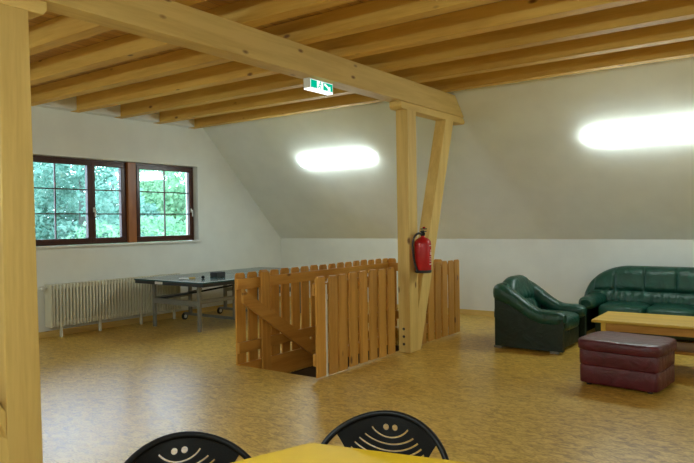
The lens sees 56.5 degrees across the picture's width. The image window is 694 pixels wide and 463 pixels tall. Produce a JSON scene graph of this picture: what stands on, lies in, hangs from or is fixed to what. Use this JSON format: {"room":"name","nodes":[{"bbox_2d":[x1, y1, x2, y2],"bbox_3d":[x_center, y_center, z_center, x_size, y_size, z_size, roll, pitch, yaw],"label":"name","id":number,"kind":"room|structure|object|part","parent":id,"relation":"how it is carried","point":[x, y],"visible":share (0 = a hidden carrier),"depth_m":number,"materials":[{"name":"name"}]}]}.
{"room":"attic recreation room","nodes":[
{"label":"attic recreation room","id":0,"kind":"room"},
{"bbox_2d":[31,106,280,331],"bbox_3d":[-4.697,-0.176,8.706,0.320,3.850,11.400,0,1,36],"label":"wall","id":1,"kind":"structure","parent":0,"point":[233,232],"depth_m":10.72,"materials":[{"name":"white paint"}]},
{"bbox_2d":[35,96,76,110],"bbox_3d":[-4.118,-1.836,9.098,0.169,0.194,0.558,0,1,36],"label":"trim","id":2,"kind":"structure","parent":1,"relation":"attached to","point":[69,104],"depth_m":9.13,"materials":[{"name":"white paint"}]},
{"bbox_2d":[33,155,126,245],"bbox_3d":[-4.040,-0.444,9.556,0.130,1.278,1.793,0,1,36],"label":"window","id":3,"kind":"structure","parent":1,"relation":"in","point":[89,165],"depth_m":9.75,"materials":[{"name":"brown wood"}]},
{"bbox_3d":[-4.220,-0.438,9.333,0.069,1.218,1.125,0,1,36],"label":"sash","id":4,"kind":"part","parent":3,"relation":"part of","materials":[{"name":"clear glass"}]},
{"bbox_3d":[-3.720,-0.455,10.024,0.069,1.218,0.578,0,1,36],"label":"sash","id":5,"kind":"part","parent":3,"relation":"part of","materials":[{"name":"clear glass"}]},
{"bbox_2d":[80,105,120,116],"bbox_3d":[-3.700,-1.851,9.675,0.169,0.194,0.583,0,1,36],"label":"trim","id":6,"kind":"structure","parent":1,"relation":"attached to","point":[113,111],"depth_m":9.70,"materials":[{"name":"white paint"}]},
{"bbox_2d":[36,240,200,248],"bbox_3d":[-3.553,0.199,10.082,0.153,0.032,3.194,0,1,36],"label":"trim","id":7,"kind":"structure","parent":1,"relation":"attached to","point":[185,241],"depth_m":9.94,"materials":[{"name":"white paint"}]},
{"bbox_2d":[126,162,136,242],"bbox_3d":[-3.487,-0.464,10.358,0.145,1.280,0.149,0,1,36],"label":"trim","id":8,"kind":"structure","parent":1,"relation":"attached to","point":[130,166],"depth_m":10.30,"materials":[{"name":"brown wood"}]},
{"bbox_2d":[123,112,159,122],"bbox_3d":[-3.275,-1.865,10.262,0.169,0.194,0.583,0,1,36],"label":"trim","id":9,"kind":"structure","parent":1,"relation":"attached to","point":[154,117],"depth_m":10.29,"materials":[{"name":"white paint"}]},
{"bbox_2d":[39,296,280,338],"bbox_3d":[-4.542,1.456,8.622,0.018,0.085,10.980,0,1,36],"label":"baseboard","id":10,"kind":"structure","parent":1,"relation":"attached to","point":[71,330],"depth_m":10.01,"materials":[{"name":"brown wood"}]},
{"bbox_2d":[136,163,193,241],"bbox_3d":[-3.067,-0.476,10.899,0.130,1.278,1.211,0,1,36],"label":"window","id":11,"kind":"structure","parent":1,"relation":"in","point":[188,170],"depth_m":10.91,"materials":[{"name":"brown wood"}]},
{"bbox_2d":[164,119,193,127],"bbox_3d":[-2.850,-1.879,10.850,0.169,0.194,0.583,0,1,36],"label":"trim","id":12,"kind":"structure","parent":1,"relation":"attached to","point":[189,123],"depth_m":10.87,"materials":[{"name":"white paint"}]},
{"bbox_2d":[28,0,504,95],"bbox_3d":[0.610,-1.996,4.819,13.450,0.100,7.200,0,1,36],"label":"ceiling","id":13,"kind":"structure","parent":0,"point":[208,4],"depth_m":6.36,"materials":[{"name":"brown wood"}]},
{"bbox_2d":[291,345,398,377],"bbox_3d":[0.149,2.917,8.021,1.310,2.440,3.230,0,1,36],"label":"wall","id":14,"kind":"structure","parent":0,"point":[309,371],"depth_m":8.14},
{"bbox_3d":[0.096,2.785,7.911,0.995,2.490,2.745,0,1,36],"label":"staircase","id":15,"kind":"structure","parent":14,"relation":"on","visible":0},
{"bbox_2d":[241,271,315,369],"bbox_3d":[-0.744,1.061,7.508,0.090,1.232,1.355,0,1,36],"label":"stair handrail","id":16,"kind":"object","parent":15,"relation":"attached to","point":[269,318],"visible":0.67,"depth_m":7.31,"materials":[{"name":"brown wood"}]},
{"bbox_2d":[39,300,693,462],"bbox_3d":[0.703,1.598,4.840,13.550,0.250,11.400,0,1,36],"label":"floor","id":17,"kind":"structure","parent":0,"point":[108,393],"depth_m":5.65,"materials":[{"name":"beige wood"}]},
{"bbox_2d":[0,3,42,462],"bbox_3d":[-2.021,0.091,3.926,0.160,2.868,0.216,0,1,36],"label":"wooden post","id":18,"kind":"object","parent":17,"relation":"on","point":[20,390],"visible":1,"depth_m":3.86,"materials":[{"name":"brown wood"}]},
{"bbox_2d":[0,403,5,437],"bbox_3d":[-2.265,0.522,3.586,0.152,1.417,0.636,0,1,36],"label":"brace","id":19,"kind":"object","parent":18,"relation":"attached to","point":[2,411],"visible":1,"depth_m":3.79,"materials":[{"name":"brown wood"}]},
{"bbox_2d":[0,0,46,18],"bbox_3d":[-2.446,-1.372,3.374,0.160,0.087,1.740,0,1,36],"label":"beam","id":20,"kind":"structure","parent":18,"relation":"on","point":[35,8],"depth_m":3.96,"materials":[{"name":"brown wood"}]},
{"bbox_2d":[40,0,463,117],"bbox_3d":[-0.705,-1.608,5.781,0.190,0.264,7.574,0,1,36],"label":"beam","id":21,"kind":"structure","parent":20,"relation":"on","point":[167,21],"depth_m":5.41,"materials":[{"name":"brown wood"}]},
{"bbox_2d":[29,0,205,55],"bbox_3d":[0.037,-1.825,3.942,12.946,0.199,0.140,0,1,36],"label":"joist","id":22,"kind":"object","parent":21,"relation":"on","point":[61,30],"visible":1,"depth_m":5.75,"materials":[{"name":"brown wood"}]},
{"bbox_2d":[30,0,356,84],"bbox_3d":[0.447,-1.839,4.509,12.946,0.199,0.140,0,1,36],"label":"joist","id":23,"kind":"object","parent":21,"relation":"on","point":[251,13],"visible":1,"depth_m":6.21,"materials":[{"name":"brown wood"}]},
{"bbox_2d":[31,0,502,105],"bbox_3d":[0.852,-1.853,5.067,12.946,0.199,0.140,0,1,36],"label":"joist","id":24,"kind":"object","parent":21,"relation":"on","point":[375,14],"visible":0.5,"depth_m":5.97,"materials":[{"name":"brown wood"}]},
{"bbox_2d":[304,77,332,94],"bbox_3d":[-0.279,-1.434,6.384,0.080,0.110,0.380,0,1,36],"label":"exit sign","id":25,"kind":"object","parent":21,"relation":"attached to","point":[310,84],"visible":1,"depth_m":6.33,"materials":[{"name":"white plastic"}]},
{"bbox_2d":[70,0,647,112],"bbox_3d":[1.262,-1.867,5.634,12.946,0.199,0.140,0,1,36],"label":"joist","id":26,"kind":"object","parent":21,"relation":"on","point":[505,14],"visible":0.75,"depth_m":6.15,"materials":[{"name":"brown wood"}]},
{"bbox_2d":[114,0,693,118],"bbox_3d":[1.687,-1.881,6.221,12.946,0.199,0.140,0,1,36],"label":"joist","id":27,"kind":"object","parent":21,"relation":"on","point":[650,12],"visible":0.72,"depth_m":6.43,"materials":[{"name":"brown wood"}]},
{"bbox_2d":[156,18,693,123],"bbox_3d":[2.112,-1.896,6.809,12.946,0.199,0.140,0,1,36],"label":"joist","id":28,"kind":"object","parent":21,"relation":"on","point":[678,31],"visible":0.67,"depth_m":7.07,"materials":[{"name":"brown wood"}]},
{"bbox_2d":[190,40,693,128],"bbox_3d":[2.538,-1.910,7.396,12.946,0.199,0.140,0,1,36],"label":"joist","id":29,"kind":"object","parent":21,"relation":"on","point":[683,49],"visible":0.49,"depth_m":7.80,"materials":[{"name":"brown wood"}]},
{"bbox_2d":[39,273,180,336],"bbox_3d":[-3.524,1.091,9.845,0.174,0.750,2.370,0,1,36],"label":"radiator","id":30,"kind":"object","parent":17,"relation":"on","point":[96,300],"visible":0.96,"depth_m":9.57,"materials":[{"name":"beige metal"}]},
{"bbox_3d":[-4.151,1.035,8.980,0.174,0.595,0.020,0,1,36],"label":"panel","id":31,"kind":"part","parent":30,"relation":"part of","materials":[{"name":"beige metal"}]},
{"bbox_2d":[124,431,250,462],"bbox_3d":[-0.470,1.122,2.032,0.527,0.821,0.592,-1,1,-25],"label":"chair","id":32,"kind":"object","parent":17,"relation":"on","point":[218,448],"visible":1,"depth_m":2.29,"materials":[{"name":"black paint"}]},
{"bbox_3d":[-0.576,0.866,2.247,0.400,0.290,0.093,-1,1,-25],"label":"plate","id":33,"kind":"part","parent":32,"relation":"part of","materials":[{"name":"black paint"}]},
{"bbox_2d":[134,267,318,331],"bbox_3d":[-1.810,1.059,10.503,1.540,0.746,2.753,0,1,36],"label":"table","id":34,"kind":"object","parent":17,"relation":"on","point":[173,280],"visible":0.56,"depth_m":9.86,"materials":[{"name":"grey plastic"}]},
{"bbox_3d":[-2.958,1.119,9.924,0.056,0.675,0.040,0,1,36],"label":"leg","id":35,"kind":"part","parent":34,"relation":"part of","materials":[{"name":"grey metal"}]},
{"bbox_3d":[-2.754,1.020,10.206,0.036,0.060,0.660,0,1,36],"label":"rail","id":36,"kind":"part","parent":34,"relation":"part of","materials":[{"name":"grey metal"}]},
{"bbox_3d":[-2.548,1.055,10.490,0.056,0.575,0.040,0,1,36],"label":"leg","id":37,"kind":"part","parent":34,"relation":"part of","materials":[{"name":"grey metal"}]},
{"bbox_3d":[-2.131,1.115,9.325,0.056,0.675,0.040,0,1,36],"label":"leg","id":38,"kind":"part","parent":34,"relation":"part of","materials":[{"name":"grey metal"}]},
{"bbox_2d":[210,271,224,276],"bbox_3d":[-1.989,0.660,9.934,0.160,0.075,0.170,0,1,36],"label":"box","id":39,"kind":"object","parent":34,"relation":"on","point":[218,273],"visible":1,"depth_m":9.87,"materials":[{"name":"plastic"}]},
{"bbox_3d":[-1.928,1.016,9.607,0.036,0.060,0.660,0,1,36],"label":"rail","id":40,"kind":"part","parent":34,"relation":"part of","materials":[{"name":"grey metal"}]},
{"bbox_3d":[-2.096,1.040,11.113,0.056,0.575,0.040,0,1,36],"label":"leg","id":41,"kind":"part","parent":34,"relation":"part of","materials":[{"name":"grey metal"}]},
{"bbox_3d":[-1.722,1.051,9.892,0.056,0.575,0.040,0,1,36],"label":"leg","id":42,"kind":"part","parent":34,"relation":"part of","materials":[{"name":"grey metal"}]},
{"bbox_3d":[-0.818,1.071,11.139,0.056,0.675,0.040,0,1,36],"label":"leg","id":43,"kind":"part","parent":34,"relation":"part of","materials":[{"name":"grey metal"}]},
{"bbox_2d":[235,258,388,372],"bbox_3d":[-0.286,1.045,8.338,0.058,1.258,3.128,0,1,36],"label":"picket fence","id":44,"kind":"object","parent":17,"relation":"on","point":[286,361],"visible":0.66,"depth_m":7.73,"materials":[{"name":"brown wood"}]},
{"bbox_3d":[-0.276,1.249,8.331,0.035,0.120,3.120,0,1,36],"label":"rail","id":45,"kind":"part","parent":44,"relation":"part of","materials":[{"name":"brown wood"}]},
{"bbox_3d":[-0.272,1.547,8.335,0.035,0.245,3.120,0,1,36],"label":"rail","id":46,"kind":"part","parent":44,"relation":"part of","materials":[{"name":"brown wood"}]},
{"bbox_3d":[-0.286,0.549,8.321,0.035,0.120,3.120,0,1,36],"label":"rail","id":47,"kind":"part","parent":44,"relation":"part of","materials":[{"name":"brown wood"}]},
{"bbox_2d":[325,284,327,375],"bbox_3d":[-0.213,0.998,6.528,0.034,0.930,0.034,0,1,36],"label":"pole","id":48,"kind":"object","parent":17,"relation":"on","point":[325,284],"visible":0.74,"depth_m":6.51,"materials":[{"name":"metal"}]},
{"bbox_2d":[232,443,467,462],"bbox_3d":[-0.052,1.153,2.059,1.086,0.740,0.572,-1,1,19],"label":"table","id":49,"kind":"object","parent":17,"relation":"on","point":[312,452],"visible":1,"depth_m":2.23,"materials":[{"name":"laminate"}]},
{"bbox_2d":[312,267,395,377],"bbox_3d":[0.117,0.934,6.977,0.058,1.010,1.490,0,1,36],"label":"picket fence","id":50,"kind":"object","parent":17,"relation":"on","point":[339,351],"visible":1,"depth_m":6.85,"materials":[{"name":"brown wood"}]},
{"bbox_3d":[0.102,0.562,6.979,0.035,0.120,1.490,0,1,36],"label":"rail","id":51,"kind":"part","parent":50,"relation":"part of","materials":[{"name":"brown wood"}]},
{"bbox_3d":[0.112,1.262,6.988,0.035,0.120,1.490,0,1,36],"label":"rail","id":52,"kind":"part","parent":50,"relation":"part of","materials":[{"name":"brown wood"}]},
{"bbox_2d":[321,410,448,459],"bbox_3d":[0.076,1.111,2.248,0.527,0.821,0.592,-1,1,21],"label":"chair","id":53,"kind":"object","parent":17,"relation":"on","point":[349,431],"visible":0.82,"depth_m":2.49,"materials":[{"name":"black paint"}]},
{"bbox_3d":[0.158,0.853,2.470,0.400,0.290,0.093,-1,1,21],"label":"plate","id":54,"kind":"part","parent":53,"relation":"part of","materials":[{"name":"black paint"}]},
{"bbox_2d":[396,109,418,352],"bbox_3d":[0.719,-0.001,7.710,0.160,2.868,0.219,0,1,36],"label":"wooden post","id":55,"kind":"object","parent":17,"relation":"on","point":[405,119],"visible":1,"depth_m":7.64,"materials":[{"name":"brown wood"}]},
{"bbox_2d":[412,227,431,272],"bbox_3d":[0.875,0.216,7.645,0.248,0.544,0.199,-1,1,-3],"label":"fire extinguisher","id":56,"kind":"object","parent":55,"relation":"attached to","point":[422,259],"visible":1,"depth_m":7.56,"materials":[{"name":"red metal"}]},
{"bbox_2d":[389,101,464,124],"bbox_3d":[1.055,-1.491,8.210,0.160,0.087,1.695,0,1,36],"label":"beam","id":57,"kind":"structure","parent":55,"relation":"on","point":[423,112],"depth_m":8.03,"materials":[{"name":"brown wood"}]},
{"bbox_2d":[388,258,447,329],"bbox_3d":[1.021,0.891,9.274,1.030,1.006,0.058,0,1,36],"label":"picket fence","id":58,"kind":"object","parent":17,"relation":"on","point":[392,261],"visible":0.21,"depth_m":9.46,"materials":[{"name":"brown wood"}]},
{"bbox_3d":[1.036,1.217,9.257,0.990,0.120,0.035,0,1,36],"label":"rail","id":59,"kind":"part","parent":58,"relation":"part of","materials":[{"name":"brown wood"}]},
{"bbox_3d":[1.025,0.517,9.247,0.990,0.120,0.035,0,1,36],"label":"rail","id":60,"kind":"part","parent":58,"relation":"part of","materials":[{"name":"brown wood"}]},
{"bbox_2d":[418,120,452,349],"bbox_3d":[1.076,-0.013,8.204,0.152,2.867,0.999,0,1,36],"label":"brace","id":61,"kind":"object","parent":17,"relation":"on","point":[433,196],"visible":0.7,"depth_m":8.17,"materials":[{"name":"brown wood"}]},
{"bbox_2d":[422,259,459,343],"bbox_3d":[1.155,0.900,8.411,0.058,1.009,1.290,0,1,36],"label":"picket fence","id":62,"kind":"object","parent":17,"relation":"on","point":[449,293],"visible":0.6,"depth_m":8.53,"materials":[{"name":"brown wood"}]},
{"bbox_3d":[1.156,1.227,8.430,0.035,0.120,1.240,0,1,36],"label":"rail","id":63,"kind":"part","parent":62,"relation":"part of","materials":[{"name":"brown wood"}]},
{"bbox_2d":[493,275,586,353],"bbox_3d":[2.387,0.979,8.002,0.889,0.850,0.965,0,1,37],"label":"armchair","id":64,"kind":"object","parent":17,"relation":"on","point":[527,316],"visible":0.99,"depth_m":7.75,"materials":[{"name":"green leather"}]},
{"bbox_3d":[2.182,0.800,8.152,0.325,0.490,0.830,0,1,37],"label":"backrest","id":65,"kind":"part","parent":64,"relation":"part of","materials":[{"name":"green leather"}]},
{"bbox_2d":[543,309,578,330],"bbox_3d":[2.435,1.082,7.968,0.750,0.204,0.574,0,1,37],"label":"seat cushion","id":66,"kind":"object","parent":64,"relation":"on","point":[572,323],"depth_m":7.79,"materials":[{"name":"green leather"}]},
{"bbox_3d":[2.420,1.268,7.984,0.705,0.208,0.610,0,1,37],"label":"panel","id":67,"kind":"part","parent":64,"relation":"part of","materials":[{"name":"green leather"}]},
{"bbox_2d":[578,331,676,393],"bbox_3d":[2.623,1.211,6.052,0.768,0.434,0.624,0,1,42],"label":"footstool","id":68,"kind":"object","parent":17,"relation":"on","point":[640,362],"visible":1,"depth_m":5.84,"materials":[{"name":"red leather"}]},
{"bbox_2d":[578,331,676,357],"bbox_3d":[2.620,1.053,6.050,0.768,0.118,0.624,0,1,42],"label":"cushion","id":69,"kind":"object","parent":68,"relation":"on","point":[610,344],"depth_m":5.88,"materials":[{"name":"red leather"}]},
{"bbox_2d":[578,266,693,340],"bbox_3d":[4.274,0.923,8.402,2.380,0.895,0.959,0,1,36],"label":"sofa","id":70,"kind":"object","parent":17,"relation":"on","point":[664,290],"visible":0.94,"depth_m":8.62,"materials":[{"name":"green leather"}]},
{"bbox_2d":[598,301,649,315],"bbox_3d":[3.765,1.052,8.710,0.597,0.204,0.800,0,1,36],"label":"seat cushion","id":71,"kind":"object","parent":70,"relation":"on","point":[604,306],"depth_m":8.48,"materials":[{"name":"green leather"}]},
{"bbox_3d":[4.405,0.739,8.585,2.380,0.535,0.419,0,1,36],"label":"backrest","id":72,"kind":"part","parent":70,"relation":"part of","materials":[{"name":"green leather"}]},
{"bbox_3d":[4.261,1.236,8.383,1.820,0.208,0.755,0,1,36],"label":"panel","id":73,"kind":"part","parent":70,"relation":"part of","materials":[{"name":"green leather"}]},
{"bbox_2d":[646,303,693,315],"bbox_3d":[4.245,1.050,8.362,0.597,0.204,0.800,0,1,36],"label":"seat cushion","id":74,"kind":"object","parent":70,"relation":"on","point":[680,309],"depth_m":8.14,"materials":[{"name":"green leather"}]},
{"bbox_2d":[591,311,693,355],"bbox_3d":[3.396,1.159,6.609,1.540,0.500,0.730,0,1,35],"label":"coffee table","id":75,"kind":"object","parent":17,"relation":"on","point":[643,323],"visible":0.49,"depth_m":6.58,"materials":[{"name":"brown wood"}]},
{"bbox_3d":[2.683,1.182,6.742,0.048,0.471,0.048,0,1,35],"label":"leg","id":76,"kind":"part","parent":75,"relation":"part of","materials":[{"name":"brown wood"}]},
{"bbox_2d":[675,342,693,355],"bbox_3d":[3.397,1.195,6.609,1.340,0.028,0.530,0,1,35],"label":"shelf","id":77,"kind":"object","parent":75,"relation":"attached to","point":[682,348],"depth_m":6.47,"materials":[{"name":"brown wood"}]},
{"bbox_2d":[203,57,693,239],"bbox_3d":[3.214,-1.049,8.409,13.450,2.370,2.570,0,1,36],"label":"sloped ceiling","id":78,"kind":"structure","parent":0,"point":[521,164],"depth_m":9.21,"materials":[{"name":"white paint"}]},
{"bbox_2d":[299,152,373,167],"bbox_3d":[-0.195,-1.161,10.531,1.460,0.168,0.168,0,1,36],"label":"wall lamp","id":79,"kind":"object","parent":78,"relation":"attached to","point":[360,157],"visible":1,"depth_m":10.45,"materials":[{"name":"white plastic"}]},
{"bbox_2d":[586,122,693,144],"bbox_3d":[3.628,-1.179,7.763,1.460,0.168,0.168,0,1,36],"label":"wall lamp","id":80,"kind":"object","parent":78,"relation":"attached to","point":[686,129],"visible":1,"depth_m":7.76,"materials":[{"name":"white plastic"}]},
{"bbox_2d":[281,238,693,310],"bbox_3d":[3.937,0.852,9.395,13.450,1.520,0.200,0,1,36],"label":"wall","id":81,"kind":"structure","parent":0,"point":[564,268],"depth_m":10.19,"materials":[{"name":"white paint"}]},
{"bbox_2d":[290,296,493,316],"bbox_3d":[3.921,1.322,9.284,12.950,0.085,0.018,0,1,36],"label":"baseboard","id":82,"kind":"structure","parent":81,"relation":"attached to","point":[462,311],"depth_m":10.60,"materials":[{"name":"brown wood"}]},
{"label":"outside","id":83,"kind":"structure","parent":0,"visible":0},
{"bbox_3d":[-23.430,4.654,35.601,60.250,0.100,110.000,0,1,36],"label":"ground","id":84,"kind":"structure","parent":83,"visible":0},
{"bbox_2d":[33,162,77,237],"bbox_3d":[-15.665,-0.206,31.022,8.888,9.530,6.645,0,1,36],"label":"leafy tree","id":85,"kind":"object","parent":84,"relation":"on","point":[39,164],"visible":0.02,"depth_m":29.64,"materials":[{"name":"green plant"}]},
{"bbox_2d":[34,201,85,245],"bbox_3d":[-10.399,1.562,19.464,3.305,6.165,5.020,-1,1,12],"label":"leafy tree","id":86,"kind":"object","parent":84,"relation":"on","point":[64,228],"visible":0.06,"depth_m":20.83,"materials":[{"name":"green plant"}]},
{"bbox_2d":[66,219,119,244],"bbox_3d":[-7.086,2.156,16.718,3.168,4.959,4.831,-1,1,-26],"label":"leafy bush","id":87,"kind":"object","parent":84,"relation":"on","point":[107,228],"visible":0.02,"depth_m":17.18,"materials":[{"name":"green plant"}]},
{"bbox_2d":[33,162,169,245],"bbox_3d":[-8.655,0.708,22.420,5.691,7.735,3.989,-1,1,-5],"label":"leafy tree","id":88,"kind":"object","parent":84,"relation":"on","point":[41,198],"visible":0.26,"depth_m":22.09,"materials":[{"name":"green plant"}]},
{"bbox_2d":[60,174,173,238],"bbox_3d":[-9.608,0.952,26.742,5.232,7.156,5.192,0,1,36],"label":"leafy tree","id":89,"kind":"object","parent":84,"relation":"on","point":[149,208],"visible":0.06,"depth_m":26.88,"materials":[{"name":"green plant"}]},
{"bbox_2d":[96,167,185,218],"bbox_3d":[-12.716,0.114,40.044,12.042,8.554,8.744,-1,1,-16],"label":"leafy tree","id":90,"kind":"object","parent":84,"relation":"on","point":[145,184],"visible":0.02,"depth_m":37.93,"materials":[{"name":"green plant"}]},
{"bbox_2d":[115,215,186,241],"bbox_3d":[-5.296,2.014,20.050,4.049,5.100,6.012,-1,1,-6],"label":"leafy bush","id":91,"kind":"object","parent":84,"relation":"on","point":[182,231],"visible":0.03,"depth_m":18.74,"materials":[{"name":"green plant"}]},
{"bbox_2d":[140,170,185,231],"bbox_3d":[-7.604,0.560,31.564,5.561,7.748,7.116,0,1,36],"label":"leafy tree","id":92,"kind":"object","parent":84,"relation":"on","point":[175,203],"visible":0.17,"depth_m":29.55,"materials":[{"name":"green plant"}]}
]}

